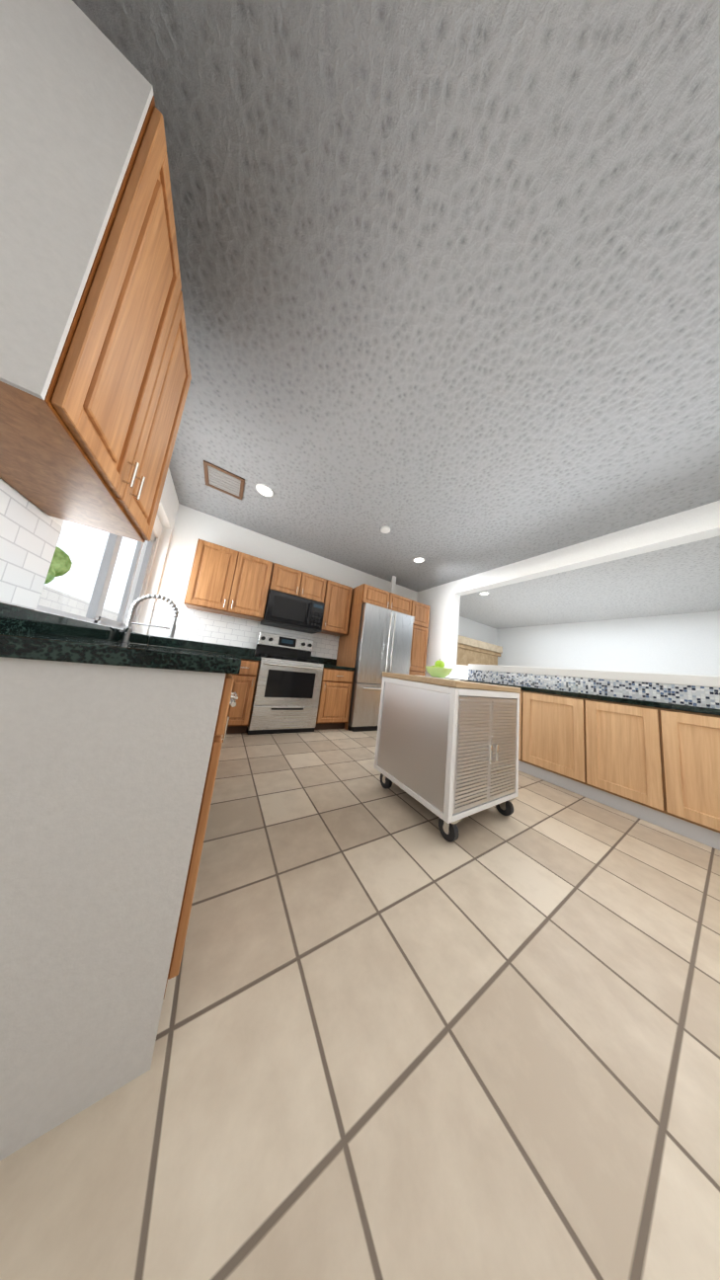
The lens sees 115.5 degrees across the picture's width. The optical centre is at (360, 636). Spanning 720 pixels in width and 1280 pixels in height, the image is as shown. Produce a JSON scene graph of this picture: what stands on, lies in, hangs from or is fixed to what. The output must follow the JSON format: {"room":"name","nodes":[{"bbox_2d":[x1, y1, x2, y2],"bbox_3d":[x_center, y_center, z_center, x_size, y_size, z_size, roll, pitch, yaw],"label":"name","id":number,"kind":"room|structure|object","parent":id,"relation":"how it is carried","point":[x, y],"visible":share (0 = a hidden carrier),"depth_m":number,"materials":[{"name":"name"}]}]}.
{"room":"kitchen","nodes":[
{"label":"kitchen","id":0,"kind":"room"},
{"bbox_2d":[0,468,178,644],"bbox_3d":[-0.758,-0.571,-0.235,0.206,2.674,7.060,11,-9,-31],"label":"wall","id":1,"kind":"structure","parent":0,"point":[30,532],"depth_m":0.99,"materials":[{"name":"paint"}]},
{"bbox_2d":[0,0,191,542],"bbox_3d":[-0.968,-1.040,0.836,0.376,1.038,0.790,11,-9,-31],"label":"upper cabinet","id":2,"kind":"object","parent":1,"relation":"attached to","point":[95,374],"visible":1,"depth_m":0.58,"materials":[{"name":"brown wood"}]},
{"bbox_2d":[36,520,156,632],"bbox_3d":[-2.035,-0.652,1.840,0.050,1.140,1.735,11,-9,-31],"label":"window","id":3,"kind":"structure","parent":1,"relation":"in","point":[106,570],"depth_m":1.84,"materials":[{"name":"grey"}]},
{"bbox_2d":[147,503,417,659],"bbox_3d":[-0.715,-0.008,3.812,4.580,2.674,0.156,11,-9,-31],"label":"wall","id":4,"kind":"structure","parent":0,"point":[192,526],"depth_m":3.08,"materials":[{"name":"paint"}]},
{"bbox_2d":[183,538,274,621],"bbox_3d":[-1.678,-0.686,2.971,0.851,0.793,0.343,11,-9,-31],"label":"upper cabinet","id":5,"kind":"object","parent":4,"relation":"attached to","point":[225,581],"depth_m":2.81,"materials":[{"name":"brown wood"}]},
{"bbox_2d":[270,562,329,605],"bbox_3d":[-0.957,-0.747,3.418,0.791,0.388,0.343,11,-9,-31],"label":"upper cabinet","id":6,"kind":"object","parent":4,"relation":"attached to","point":[286,580],"depth_m":3.26,"materials":[{"name":"brown wood"}]},
{"bbox_2d":[260,589,324,634],"bbox_3d":[-0.979,-0.337,3.322,0.789,0.440,0.436,11,-9,-31],"label":"microwave","id":7,"kind":"object","parent":6,"relation":"attached to","point":[284,610],"visible":1,"depth_m":3.16,"materials":[{"name":"black metal"}]},
{"bbox_2d":[319,580,352,636],"bbox_3d":[-0.447,-0.443,3.711,0.456,0.793,0.343,11,-9,-31],"label":"upper cabinet","id":8,"kind":"object","parent":4,"relation":"attached to","point":[336,615],"depth_m":3.56,"materials":[{"name":"brown wood"}]},
{"bbox_2d":[349,583,414,615],"bbox_3d":[0.303,-0.566,4.004,1.012,0.303,0.643,11,-9,-31],"label":"upper cabinet","id":9,"kind":"object","parent":4,"relation":"attached to","point":[362,594],"depth_m":3.67,"materials":[{"name":"brown wood"}]},
{"bbox_2d":[0,728,719,1279],"bbox_3d":[2.633,1.520,1.908,8.810,0.100,7.800,11,-9,-31],"label":"floor","id":10,"kind":"structure","parent":0,"point":[399,1037],"depth_m":0.53,"materials":[{"name":"tile"}]},
{"bbox_2d":[0,602,354,1160],"bbox_3d":[-0.755,0.594,1.979,2.441,0.983,2.856,11,-9,-31],"label":"base cabinet","id":11,"kind":"object","parent":10,"relation":"on","point":[110,748],"depth_m":0.46,"materials":[{"name":"brown wood"}]},
{"bbox_2d":[118,593,178,642],"bbox_3d":[-1.818,-0.154,1.972,0.344,0.455,0.138,11,-9,-31],"label":"faucet","id":12,"kind":"object","parent":11,"relation":"on","point":[126,631],"visible":1,"depth_m":1.97,"materials":[{"name":"silver metal"}]},
{"bbox_2d":[246,631,323,734],"bbox_3d":[-1.009,0.586,3.069,0.787,1.237,0.709,11,-9,-31],"label":"range","id":13,"kind":"object","parent":10,"relation":"on","point":[286,692],"visible":0.98,"depth_m":2.83,"materials":[{"name":"silver metal"}]},
{"bbox_2d":[347,602,413,731],"bbox_3d":[0.224,0.509,3.792,0.990,1.862,0.792,11,-9,-31],"label":"refrigerator","id":14,"kind":"object","parent":10,"relation":"on","point":[384,642],"visible":0.6,"depth_m":3.42,"materials":[{"name":"silver metal"}]},
{"bbox_2d":[408,601,430,675],"bbox_3d":[0.823,0.480,4.253,0.460,2.178,0.643,11,-9,-31],"label":"tall cabinet","id":15,"kind":"object","parent":10,"relation":"on","point":[418,659],"depth_m":4.05,"materials":[{"name":"brown wood"}]},
{"bbox_2d":[373,671,520,841],"bbox_3d":[0.637,0.768,1.711,0.759,0.877,0.726,11,-9,-31],"label":"island cart","id":16,"kind":"object","parent":10,"relation":"on","point":[446,752],"visible":1,"depth_m":1.43,"materials":[{"name":"white"}]},
{"bbox_2d":[414,659,459,680],"bbox_3d":[0.638,0.263,1.867,0.290,0.156,0.230,13,-10,-38],"label":"fruit bowl","id":17,"kind":"object","parent":16,"relation":"on","point":[438,670],"visible":1,"depth_m":1.80,"materials":[{"name":"green"}]},
{"bbox_2d":[456,635,502,665],"bbox_3d":[2.931,1.056,6.030,3.070,2.000,0.747,11,-9,-31],"label":"fireplace","id":18,"kind":"object","parent":10,"relation":"on","point":[473,651],"visible":0.15,"depth_m":6.28,"materials":[{"name":"stone"}]},
{"bbox_2d":[444,677,719,850],"bbox_3d":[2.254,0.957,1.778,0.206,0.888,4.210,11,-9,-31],"label":"base cabinet","id":19,"kind":"object","parent":10,"relation":"on","point":[657,763],"depth_m":1.80,"materials":[{"name":"brown wood"}]},
{"bbox_2d":[72,0,719,629],"bbox_3d":[2.945,-1.221,2.285,8.810,0.120,7.800,11,-9,-31],"label":"ceiling","id":20,"kind":"structure","parent":0,"point":[449,275],"depth_m":1.03,"materials":[{"name":"white paint"}]},
{"bbox_2d":[203,460,244,500],"bbox_3d":[-1.444,-1.635,2.409,0.360,0.012,0.370,11,-9,-31],"label":"ceiling vent","id":21,"kind":"object","parent":20,"relation":"in","point":[223,480],"visible":0.98,"depth_m":2.39,"materials":[{"name":"brown"}]},
{"bbox_2d":[255,483,273,496],"bbox_3d":[-1.041,-1.583,2.470,0.186,0.008,0.186,11,-9,-31],"label":"recessed light","id":22,"kind":"object","parent":20,"relation":"in","point":[265,490],"visible":1,"depth_m":2.46,"materials":[{"name":"white"}]},
{"bbox_2d":[380,525,390,533],"bbox_3d":[0.313,-1.358,2.899,0.130,0.030,0.130,11,-9,-31],"label":"smoke detector","id":23,"kind":"object","parent":20,"relation":"attached to","point":[384,529],"visible":1,"depth_m":2.87,"materials":[{"name":"white plastic"}]},
{"bbox_2d":[390,575,396,593],"bbox_3d":[0.616,-0.964,4.293,0.080,0.358,0.040,11,-9,-31],"label":"sensor","id":24,"kind":"object","parent":20,"relation":"hanging from","point":[393,583],"visible":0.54,"depth_m":4.28,"materials":[{"name":"white plastic"}]},
{"bbox_2d":[412,557,424,562],"bbox_3d":[0.920,-1.205,3.591,0.186,0.008,0.186,11,-9,-31],"label":"recessed light","id":25,"kind":"object","parent":20,"relation":"in","point":[419,560],"visible":1,"depth_m":3.58,"materials":[{"name":"white"}]},
{"bbox_2d":[458,616,497,644],"bbox_3d":[2.818,0.740,6.313,4.180,2.674,0.490,11,-9,-31],"label":"wall","id":26,"kind":"structure","parent":0,"point":[471,629],"depth_m":6.94,"materials":[{"name":"paint"}]},
{"bbox_2d":[416,500,719,709],"bbox_3d":[2.835,0.124,1.839,0.562,2.674,6.910,11,-9,-31],"label":"wall","id":27,"kind":"structure","parent":0,"point":[700,522],"depth_m":2.48,"materials":[{"name":"paint"}]},
{"bbox_2d":[496,610,719,676],"bbox_3d":[6.405,0.867,4.271,0.150,2.674,7.400,11,-9,-31],"label":"wall","id":28,"kind":"structure","parent":0,"point":[683,644],"depth_m":5.11,"materials":[{"name":"paint"}]},
{"label":"outside","id":29,"kind":"structure","parent":0,"visible":0},
{"bbox_3d":[-10.169,0.064,1.780,13.440,0.100,20.800,11,-9,-31],"label":"ground","id":30,"kind":"structure","parent":29,"visible":0},
{"bbox_2d":[44,547,72,583],"bbox_3d":[-10.044,-2.258,4.147,3.304,5.104,9.080,10,-9,-24],"label":"tree","id":31,"kind":"object","parent":30,"relation":"on","point":[62,556],"depth_m":7.87,"materials":[{"name":"green plant"}]},
{"bbox_2d":[38,585,124,623],"bbox_3d":[-6.514,-0.239,3.929,0.300,1.860,17.000,11,-9,-31],"label":"fence","id":32,"kind":"object","parent":30,"relation":"on","point":[61,600],"depth_m":5.62,"materials":[{"name":"white"}]}
]}

